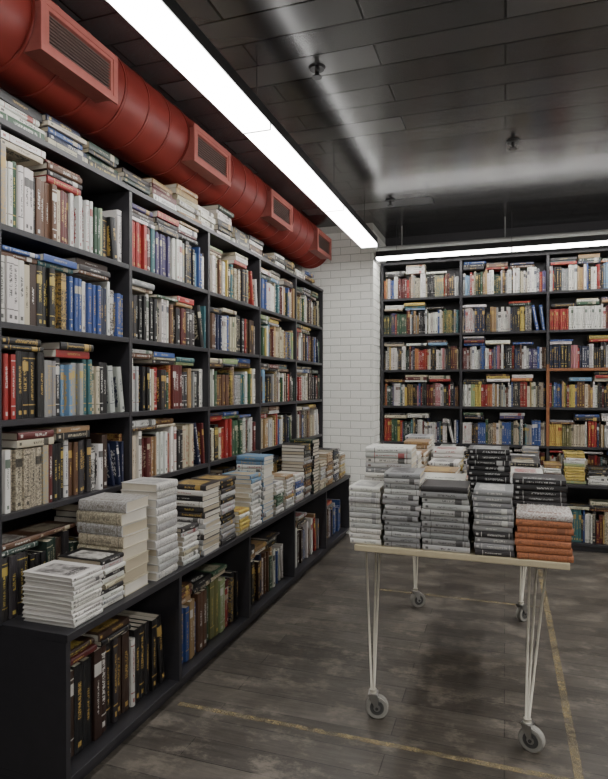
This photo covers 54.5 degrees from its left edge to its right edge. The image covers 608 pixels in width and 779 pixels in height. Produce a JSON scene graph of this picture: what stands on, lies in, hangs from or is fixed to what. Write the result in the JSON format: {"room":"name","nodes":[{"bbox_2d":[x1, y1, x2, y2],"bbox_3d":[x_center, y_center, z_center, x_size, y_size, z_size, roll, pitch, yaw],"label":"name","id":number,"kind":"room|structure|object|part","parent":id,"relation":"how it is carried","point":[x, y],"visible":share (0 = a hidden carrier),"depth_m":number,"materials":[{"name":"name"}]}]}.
{"room":"bookshop","nodes":[
{"label":"bookshop","id":0,"kind":"room"},
{"bbox_2d":[15,97,291,261],"bbox_3d":[-1.426,-0.086,2.545,0.100,3.150,9.100,0,0,19],"label":"wall","id":1,"kind":"structure","parent":0,"point":[265,249],"depth_m":3.56,"materials":[{"name":"paint"}]},
{"bbox_2d":[52,0,607,237],"bbox_3d":[0.998,-1.707,1.713,5.220,0.100,9.300,0,0,19],"label":"ceiling","id":2,"kind":"structure","parent":0,"point":[417,104],"depth_m":3.34,"materials":[{"name":"black metal"}]},
{"bbox_2d":[0,0,331,268],"bbox_3d":[-1.264,-1.444,2.130,0.458,0.418,8.420,0,0,19],"label":"air duct","id":3,"kind":"object","parent":2,"relation":"hanging from","point":[50,62],"visible":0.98,"depth_m":2.92,"materials":[{"name":"red metal"}]},
{"bbox_2d":[23,0,117,104],"bbox_3d":[-0.986,-1.393,2.469,0.149,0.213,0.466,0,0,19],"label":"grille","id":4,"kind":"object","parent":3,"relation":"attached to","point":[58,51],"depth_m":2.41,"materials":[{"name":"metal"}]},
{"bbox_2d":[181,123,230,186],"bbox_3d":[-0.612,-1.397,3.567,0.149,0.213,0.466,0,0,19],"label":"grille","id":5,"kind":"object","parent":3,"relation":"attached to","point":[204,161],"depth_m":3.51,"materials":[{"name":"metal"}]},
{"bbox_2d":[261,188,292,231],"bbox_3d":[-0.238,-1.402,4.665,0.149,0.213,0.466,0,0,19],"label":"grille","id":6,"kind":"object","parent":3,"relation":"attached to","point":[276,213],"depth_m":4.61,"materials":[{"name":"red metal"}]},
{"bbox_2d":[308,228,331,259],"bbox_3d":[0.133,-1.407,5.754,0.149,0.213,0.466,0,0,19],"label":"grille","id":7,"kind":"object","parent":3,"relation":"attached to","point":[320,246],"depth_m":5.69,"materials":[{"name":"metal"}]},
{"bbox_2d":[107,0,376,247],"bbox_3d":[-0.504,-1.479,2.199,0.153,0.361,6.882,0,0,19],"label":"strip light","id":8,"kind":"object","parent":2,"relation":"hanging from","point":[165,24],"visible":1,"depth_m":2.64,"materials":[{"name":"white plastic"}]},
{"bbox_2d":[308,62,325,79],"bbox_3d":[0.067,-1.636,3.044,0.090,0.054,0.090,0,0,19],"label":"sprinkler","id":9,"kind":"object","parent":2,"relation":"attached to","point":[316,68],"visible":1,"depth_m":3.03,"materials":[{"name":"silver metal"}]},
{"bbox_2d":[385,198,394,206],"bbox_3d":[0.760,-1.645,5.196,0.090,0.054,0.090,0,0,19],"label":"sprinkler","id":10,"kind":"object","parent":2,"relation":"attached to","point":[390,200],"visible":1,"depth_m":5.18,"materials":[{"name":"metal"}]},
{"bbox_2d":[375,222,607,260],"bbox_3d":[2.616,-1.489,5.336,3.982,0.366,0.108,0,0,19],"label":"strip light","id":11,"kind":"object","parent":2,"relation":"hanging from","point":[593,240],"visible":1,"depth_m":5.57,"materials":[{"name":"white plastic"}]},
{"bbox_2d":[376,241,607,260],"bbox_3d":[2.616,-1.317,5.336,3.964,0.020,0.100,0,0,19],"label":"diffuser","id":12,"kind":"object","parent":11,"relation":"attached to","point":[548,244],"depth_m":5.59,"materials":[{"name":"white plastic"}]},
{"bbox_2d":[378,217,607,250],"bbox_3d":[2.731,-1.552,5.455,4.130,0.242,0.044,0,0,19],"label":"conduit","id":13,"kind":"object","parent":2,"relation":"hanging from","point":[594,232],"depth_m":5.73,"materials":[{"name":"grey metal"}]},
{"bbox_2d":[506,138,519,149],"bbox_3d":[1.401,-1.640,3.953,0.090,0.054,0.090,0,0,19],"label":"sprinkler","id":14,"kind":"object","parent":2,"relation":"attached to","point":[512,141],"visible":1,"depth_m":3.94,"materials":[{"name":"metal"}]},
{"bbox_2d":[83,534,607,778],"bbox_3d":[0.998,1.542,1.727,5.220,0.101,9.300,0,0,19],"label":"floor","id":15,"kind":"structure","parent":0,"point":[451,670],"depth_m":2.96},
{"bbox_2d":[0,474,350,778],"bbox_3d":[-0.488,1.176,4.148,0.636,0.611,4.090,0,0,19],"label":"bookcase","id":16,"kind":"object","parent":15,"relation":"on","point":[35,661],"visible":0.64,"depth_m":2.35,"materials":[{"name":"black laminate"}]},
{"bbox_2d":[21,560,103,627],"bbox_3d":[-0.931,0.784,2.280,0.247,0.187,0.178,0,0,19],"label":"book stack","id":17,"kind":"object","parent":16,"relation":"on","point":[56,592],"visible":1,"depth_m":2.22,"materials":[{"name":"white paper"}]},
{"bbox_2d":[58,547,125,608],"bbox_3d":[-0.880,0.779,2.445,0.236,0.195,0.159,0,0,19],"label":"book stack","id":18,"kind":"object","parent":16,"relation":"on","point":[112,563],"visible":0.47,"depth_m":2.41,"materials":[{"name":"white paper"}]},
{"bbox_2d":[76,492,148,596],"bbox_3d":[-0.843,0.677,2.615,0.252,0.398,0.204,0,0,19],"label":"book stack","id":19,"kind":"object","parent":16,"relation":"on","point":[106,521],"visible":0.72,"depth_m":2.55,"materials":[{"name":"white paper"}]},
{"bbox_2d":[120,477,178,580],"bbox_3d":[-0.734,0.655,2.810,0.214,0.441,0.188,0,0,19],"label":"book stack","id":20,"kind":"object","parent":16,"relation":"on","point":[161,512],"visible":0.67,"depth_m":2.74,"materials":[{"name":"white paper"}]},
{"bbox_2d":[0,117,322,625],"bbox_3d":[-0.628,-0.074,4.175,0.349,1.887,4.120,0,0,19],"label":"bookcase","id":21,"kind":"object","parent":16,"relation":"on","point":[106,192],"visible":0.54,"depth_m":2.98,"materials":[{"name":"black laminate"}]},
{"bbox_2d":[0,88,314,282],"bbox_3d":[-0.610,-1.120,4.037,0.220,0.204,3.833,0,0,19],"label":"books","id":22,"kind":"object","parent":21,"relation":"on","point":[175,196],"visible":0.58,"depth_m":3.01,"materials":[{"name":"white paper"}]},
{"bbox_2d":[1,130,318,622],"bbox_3d":[-0.576,-0.059,4.156,0.223,1.854,4.063,0,0,19],"label":"books","id":23,"kind":"object","parent":21,"relation":"on","point":[51,463],"visible":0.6,"depth_m":2.79,"materials":[{"name":"multicoloured paper"}]},
{"bbox_2d":[176,520,199,565],"bbox_3d":[-0.665,0.780,3.019,0.214,0.189,0.168,0,0,19],"label":"book stack","id":24,"kind":"object","parent":16,"relation":"on","point":[187,532],"visible":0.51,"depth_m":2.97,"materials":[{"name":"white paper"}]},
{"bbox_2d":[175,479,220,555],"bbox_3d":[-0.593,0.689,3.205,0.225,0.370,0.206,0,0,19],"label":"book stack","id":25,"kind":"object","parent":16,"relation":"on","point":[197,500],"visible":0.6,"depth_m":3.12,"materials":[{"name":"white paper"}]},
{"bbox_2d":[70,499,339,756],"bbox_3d":[-0.383,1.200,4.112,0.268,0.414,4.032,0,0,19],"label":"books","id":26,"kind":"object","parent":16,"relation":"in","point":[118,661],"visible":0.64,"depth_m":2.78,"materials":[{"name":"black paper"}]},
{"bbox_2d":[190,474,235,545],"bbox_3d":[-0.526,0.690,3.415,0.213,0.367,0.198,0,0,19],"label":"book stack","id":27,"kind":"object","parent":16,"relation":"on","point":[226,492],"visible":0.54,"depth_m":3.38,"materials":[{"name":"grey paper"}]},
{"bbox_2d":[222,471,261,528],"bbox_3d":[-0.400,0.704,3.791,0.228,0.334,0.179,0,0,19],"label":"book stack","id":28,"kind":"object","parent":16,"relation":"on","point":[248,485],"visible":0.62,"depth_m":3.71,"materials":[{"name":"white paper"}]},
{"bbox_2d":[234,506,249,535],"bbox_3d":[-0.446,0.800,3.608,0.193,0.144,0.156,0,0,19],"label":"book stack","id":29,"kind":"object","parent":16,"relation":"on","point":[241,519],"visible":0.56,"depth_m":3.55,"materials":[{"name":"yellow paper"}]},
{"bbox_2d":[236,453,273,521],"bbox_3d":[-0.330,0.657,3.993,0.220,0.427,0.194,0,0,19],"label":"book stack","id":30,"kind":"object","parent":16,"relation":"on","point":[251,462],"visible":0.52,"depth_m":3.93,"materials":[{"name":"white paper"}]},
{"bbox_2d":[272,480,283,514],"bbox_3d":[-0.264,0.762,4.192,0.215,0.215,0.170,0,0,19],"label":"book stack","id":31,"kind":"object","parent":16,"relation":"on","point":[278,489],"visible":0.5,"depth_m":4.13,"materials":[{"name":"white paper"}]},
{"bbox_2d":[272,473,294,508],"bbox_3d":[-0.197,0.752,4.391,0.212,0.234,0.178,0,0,19],"label":"book stack","id":32,"kind":"object","parent":16,"relation":"on","point":[288,500],"visible":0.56,"depth_m":4.33,"materials":[{"name":"beige paper"}]},
{"bbox_2d":[276,471,303,503],"bbox_3d":[-0.125,0.759,4.603,0.213,0.217,0.188,0,0,19],"label":"book stack","id":33,"kind":"object","parent":16,"relation":"on","point":[298,477],"visible":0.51,"depth_m":4.56,"materials":[{"name":"white paper"}]},
{"bbox_2d":[281,443,311,497],"bbox_3d":[-0.060,0.655,4.799,0.215,0.424,0.180,0,0,19],"label":"book stack","id":34,"kind":"object","parent":16,"relation":"on","point":[296,457],"visible":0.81,"depth_m":4.73,"materials":[{"name":"beige paper"}]},
{"bbox_2d":[290,438,319,493],"bbox_3d":[0.010,0.643,4.995,0.219,0.446,0.193,0,0,19],"label":"book stack","id":35,"kind":"object","parent":16,"relation":"on","point":[314,443],"visible":0.41,"depth_m":4.93,"materials":[{"name":"beige paper"}]},
{"bbox_2d":[318,460,326,489],"bbox_3d":[0.076,0.746,5.195,0.218,0.239,0.178,0,0,19],"label":"book stack","id":36,"kind":"object","parent":16,"relation":"on","point":[322,465],"visible":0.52,"depth_m":5.13,"materials":[{"name":"beige paper"}]},
{"bbox_2d":[318,452,332,485],"bbox_3d":[0.145,0.722,5.395,0.218,0.285,0.181,0,0,19],"label":"book stack","id":37,"kind":"object","parent":16,"relation":"on","point":[327,456],"visible":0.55,"depth_m":5.32,"materials":[{"name":"beige paper"}]},
{"bbox_2d":[318,447,339,481],"bbox_3d":[0.215,0.712,5.593,0.218,0.303,0.179,0,0,19],"label":"book stack","id":38,"kind":"object","parent":16,"relation":"on","point":[335,471],"visible":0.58,"depth_m":5.53,"materials":[{"name":"grey paper"}]},
{"bbox_2d":[338,452,345,478],"bbox_3d":[0.288,0.741,5.820,0.216,0.243,0.189,0,0,19],"label":"book stack","id":39,"kind":"object","parent":16,"relation":"on","point":[341,455],"visible":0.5,"depth_m":5.75,"materials":[{"name":"beige paper"}]},
{"bbox_2d":[295,223,384,527],"bbox_3d":[0.390,-0.102,6.383,0.862,3.148,0.662,0,0,19],"label":"wall","id":40,"kind":"structure","parent":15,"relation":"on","point":[334,229],"depth_m":6.02,"materials":[{"name":"white brick"}]},
{"bbox_2d":[292,230,385,533],"bbox_3d":[0.393,-0.067,6.378,0.867,3.072,0.667,0,0,19],"label":"bricks","id":41,"kind":"object","parent":40,"relation":"attached to","point":[376,272],"visible":0.59,"depth_m":6.01},
{"bbox_2d":[354,540,569,752],"bbox_3d":[0.891,1.085,3.219,0.875,0.802,1.580,0,0,19],"label":"display table","id":42,"kind":"object","parent":15,"relation":"on","point":[530,736],"visible":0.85,"depth_m":2.49,"materials":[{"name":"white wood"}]},
{"bbox_2d":[349,480,384,544],"bbox_3d":[0.304,0.559,2.709,0.152,0.253,0.213,0,0,19],"label":"book stack","id":43,"kind":"object","parent":42,"relation":"on","point":[366,505],"visible":0.84,"depth_m":2.62,"materials":[{"name":"white paper"}]},
{"bbox_3d":[0.323,1.045,2.707,0.074,0.665,0.086,0,0,19],"label":"hairpin leg","id":44,"kind":"part","parent":42,"relation":"part of","materials":[{"name":"white metal"}]},
{"bbox_2d":[364,444,416,480],"bbox_3d":[0.426,0.481,2.899,0.236,0.407,0.217,0,0,19],"label":"book stack","id":45,"kind":"object","parent":42,"relation":"on","point":[379,457],"visible":0.3,"depth_m":2.82,"materials":[{"name":"white paper"}]},
{"bbox_2d":[382,467,425,548],"bbox_3d":[0.453,0.525,2.648,0.168,0.323,0.210,0,0,19],"label":"book stack","id":46,"kind":"object","parent":42,"relation":"on","point":[402,500],"visible":0.94,"depth_m":2.56,"materials":[{"name":"grey paper"}]},
{"bbox_3d":[0.750,1.040,3.993,0.074,0.665,0.086,0,0,19],"label":"hairpin leg","id":47,"kind":"part","parent":42,"relation":"part of","materials":[{"name":"white metal"}]},
{"bbox_2d":[404,439,432,465],"bbox_3d":[0.728,0.502,3.768,0.168,0.359,0.217,0,0,19],"label":"book stack","id":48,"kind":"object","parent":42,"relation":"on","point":[423,444],"visible":0.19,"depth_m":3.68,"materials":[{"name":"beige paper"}]},
{"bbox_2d":[405,434,434,456],"bbox_3d":[0.788,0.494,3.982,0.179,0.373,0.216,0,0,19],"label":"book stack","id":49,"kind":"object","parent":42,"relation":"on","point":[409,436],"visible":0.13,"depth_m":3.92,"materials":[{"name":"white paper"}]},
{"bbox_2d":[416,451,423,467],"bbox_3d":[0.576,0.519,3.333,0.182,0.328,0.216,0,0,19],"label":"book stack","id":50,"kind":"object","parent":42,"relation":"on","point":[418,461],"visible":0.09,"depth_m":3.31,"materials":[{"name":"white paper"}]},
{"bbox_2d":[416,449,427,467],"bbox_3d":[0.652,0.526,3.550,0.167,0.312,0.216,0,0,19],"label":"book stack","id":51,"kind":"object","parent":42,"relation":"on","point":[424,453],"visible":0.1,"depth_m":3.51,"materials":[{"name":"beige paper"}]},
{"bbox_2d":[424,466,459,473],"bbox_3d":[0.700,0.547,3.051,0.194,0.275,0.218,0,0,19],"label":"book stack","id":52,"kind":"object","parent":42,"relation":"on","point":[435,469],"visible":0.06,"depth_m":3.02,"materials":[{"name":"beige paper"}]},
{"bbox_2d":[424,472,466,480],"bbox_3d":[0.653,0.549,2.823,0.236,0.272,0.214,0,0,19],"label":"book stack","id":53,"kind":"object","parent":42,"relation":"on","point":[429,475],"visible":0.04,"depth_m":2.80,"materials":[{"name":"white paper"}]},
{"bbox_2d":[429,458,461,473],"bbox_3d":[0.833,0.551,3.490,0.180,0.264,0.214,0,0,19],"label":"book stack","id":54,"kind":"object","parent":42,"relation":"on","point":[446,462],"visible":0.13,"depth_m":3.42,"materials":[{"name":"white paper"}]},
{"bbox_2d":[420,479,472,553],"bbox_3d":[0.630,0.548,2.587,0.211,0.276,0.214,0,0,19],"label":"book stack","id":55,"kind":"object","parent":42,"relation":"on","point":[446,516],"visible":0.99,"depth_m":2.50,"materials":[{"name":"grey paper"}]},
{"bbox_2d":[431,446,463,473],"bbox_3d":[0.904,0.525,3.709,0.190,0.314,0.217,0,0,19],"label":"book stack","id":56,"kind":"object","parent":42,"relation":"on","point":[438,451],"visible":0.29,"depth_m":3.62,"materials":[{"name":"white paper"}]},
{"bbox_2d":[449,446,465,473],"bbox_3d":[0.978,0.534,3.916,0.179,0.294,0.218,0,0,19],"label":"book stack","id":57,"kind":"object","parent":42,"relation":"on","point":[463,448],"visible":0.08,"depth_m":3.91,"materials":[{"name":"white paper"}]},
{"bbox_3d":[0.882,0.723,3.215,0.740,0.024,1.410,0,0,19],"label":"under frame","id":58,"kind":"part","parent":42,"relation":"part of","materials":[{"name":"beige wood"}]},
{"bbox_2d":[463,460,467,472],"bbox_3d":[0.957,0.539,3.203,0.171,0.289,0.218,0,0,19],"label":"book stack","id":59,"kind":"object","parent":42,"relation":"on","point":[465,467],"visible":0.09,"depth_m":3.13,"materials":[{"name":"white paper"}]},
{"bbox_2d":[467,445,510,539],"bbox_3d":[0.862,0.478,2.750,0.196,0.416,0.214,0,0,19],"label":"book stack","id":60,"kind":"object","parent":42,"relation":"on","point":[486,463],"visible":0.49,"depth_m":2.66,"materials":[{"name":"black paper"}]},
{"bbox_2d":[472,483,514,557],"bbox_3d":[0.811,0.552,2.525,0.169,0.270,0.212,0,0,19],"label":"book stack","id":61,"kind":"object","parent":42,"relation":"on","point":[493,523],"visible":1,"depth_m":2.43,"materials":[{"name":"grey paper"}]},
{"bbox_3d":[1.405,1.040,3.752,0.084,0.665,0.087,0,0,43],"label":"hairpin leg","id":62,"kind":"part","parent":42,"relation":"part of","materials":[{"name":"white metal"}]},
{"bbox_2d":[511,455,538,458],"bbox_3d":[1.328,0.546,3.564,0.185,0.273,0.215,0,0,19],"label":"book stack","id":63,"kind":"object","parent":42,"relation":"on","point":[512,456],"visible":0.04,"depth_m":3.55,"materials":[{"name":"grey paper"}]},
{"bbox_2d":[510,467,542,476],"bbox_3d":[1.178,0.556,3.130,0.171,0.256,0.215,0,0,19],"label":"book stack","id":64,"kind":"object","parent":42,"relation":"on","point":[513,469],"visible":0.03,"depth_m":3.12,"materials":[{"name":"white paper"}]},
{"bbox_2d":[511,458,542,469],"bbox_3d":[1.250,0.544,3.349,0.181,0.279,0.218,0,0,19],"label":"book stack","id":65,"kind":"object","parent":42,"relation":"on","point":[518,463],"visible":0.1,"depth_m":3.27,"materials":[{"name":"grey paper"}]},
{"bbox_3d":[0.950,1.046,2.448,0.084,0.665,0.087,0,0,-6],"label":"hairpin leg","id":66,"kind":"part","parent":42,"relation":"part of","materials":[{"name":"white metal"}]},
{"bbox_2d":[512,472,567,532],"bbox_3d":[1.067,0.541,2.683,0.233,0.290,0.216,0,0,19],"label":"book stack","id":67,"kind":"object","parent":42,"relation":"on","point":[528,488],"visible":0.4,"depth_m":2.60,"materials":[{"name":"black paper"}]},
{"bbox_2d":[514,504,573,562],"bbox_3d":[0.996,0.594,2.463,0.222,0.185,0.210,0,0,19],"label":"book stack","id":68,"kind":"object","parent":42,"relation":"on","point":[542,532],"visible":0.98,"depth_m":2.38,"materials":[{"name":"orange paper"}]},
{"bbox_2d":[566,480,607,552],"bbox_3d":[2.751,1.170,5.602,4.072,0.611,0.621,0,0,19],"label":"bookcase","id":69,"kind":"object","parent":15,"relation":"on","point":[576,492],"visible":0.02,"depth_m":5.83,"materials":[{"name":"black laminate"}]},
{"bbox_2d":[440,444,456,445],"bbox_3d":[1.436,0.707,5.865,0.161,0.311,0.212,0,0,19],"label":"book stack","id":70,"kind":"object","parent":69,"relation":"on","point":[441,444],"visible":0.03,"depth_m":5.86,"materials":[{"name":"white paper"}]},
{"bbox_2d":[464,449,468,463],"bbox_3d":[1.615,0.729,5.802,0.171,0.267,0.216,0,0,19],"label":"book stack","id":71,"kind":"object","parent":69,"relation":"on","point":[466,450],"visible":0.08,"depth_m":5.71,"materials":[{"name":"paper"}]},
{"bbox_2d":[381,248,607,460],"bbox_3d":[2.794,-0.231,5.723,4.072,2.187,0.353,0,0,19],"label":"bookcase","id":72,"kind":"object","parent":69,"relation":"on","point":[540,338],"visible":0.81,"depth_m":6.03,"materials":[{"name":"black laminate"}]},
{"bbox_2d":[384,253,607,480],"bbox_3d":[2.775,-0.213,5.670,4.015,2.151,0.205,0,0,19],"label":"books","id":73,"kind":"object","parent":72,"relation":"on","point":[584,313],"visible":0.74,"depth_m":5.86,"materials":[{"name":"multicoloured paper"}]},
{"bbox_2d":[522,446,539,459],"bbox_3d":[2.153,0.706,5.617,0.165,0.316,0.214,0,0,19],"label":"book stack","id":74,"kind":"object","parent":69,"relation":"on","point":[526,450],"visible":0.2,"depth_m":5.53,"materials":[{"name":"white paper"}]},
{"bbox_2d":[542,461,561,474],"bbox_3d":[2.331,0.775,5.557,0.162,0.178,0.212,0,0,19],"label":"book stack","id":75,"kind":"object","parent":69,"relation":"on","point":[549,467],"visible":0.63,"depth_m":5.47,"materials":[{"name":"white paper"}]},
{"bbox_2d":[563,450,585,483],"bbox_3d":[2.514,0.721,5.496,0.189,0.287,0.217,0,0,19],"label":"book stack","id":76,"kind":"object","parent":69,"relation":"on","point":[574,461],"visible":0.93,"depth_m":5.41,"materials":[{"name":"yellow paper"}]},
{"bbox_2d":[567,499,607,543],"bbox_3d":[2.702,1.189,5.461,4.015,0.423,0.240,0,0,19],"label":"books","id":77,"kind":"object","parent":69,"relation":"in","point":[591,526],"visible":0.14,"depth_m":5.39,"materials":[{"name":"multicoloured paper"}]},
{"bbox_2d":[585,465,607,484],"bbox_3d":[2.695,0.788,5.435,0.180,0.154,0.216,0,0,19],"label":"book stack","id":78,"kind":"object","parent":69,"relation":"on","point":[595,474],"visible":0.98,"depth_m":5.35,"materials":[{"name":"white paper"}]},
{"bbox_2d":[385,220,607,262],"bbox_3d":[2.480,-0.100,6.074,5.220,3.150,0.100,0,0,19],"label":"wall","id":79,"kind":"structure","parent":0,"point":[594,225],"depth_m":6.16,"materials":[{"name":"paint"}]}
]}

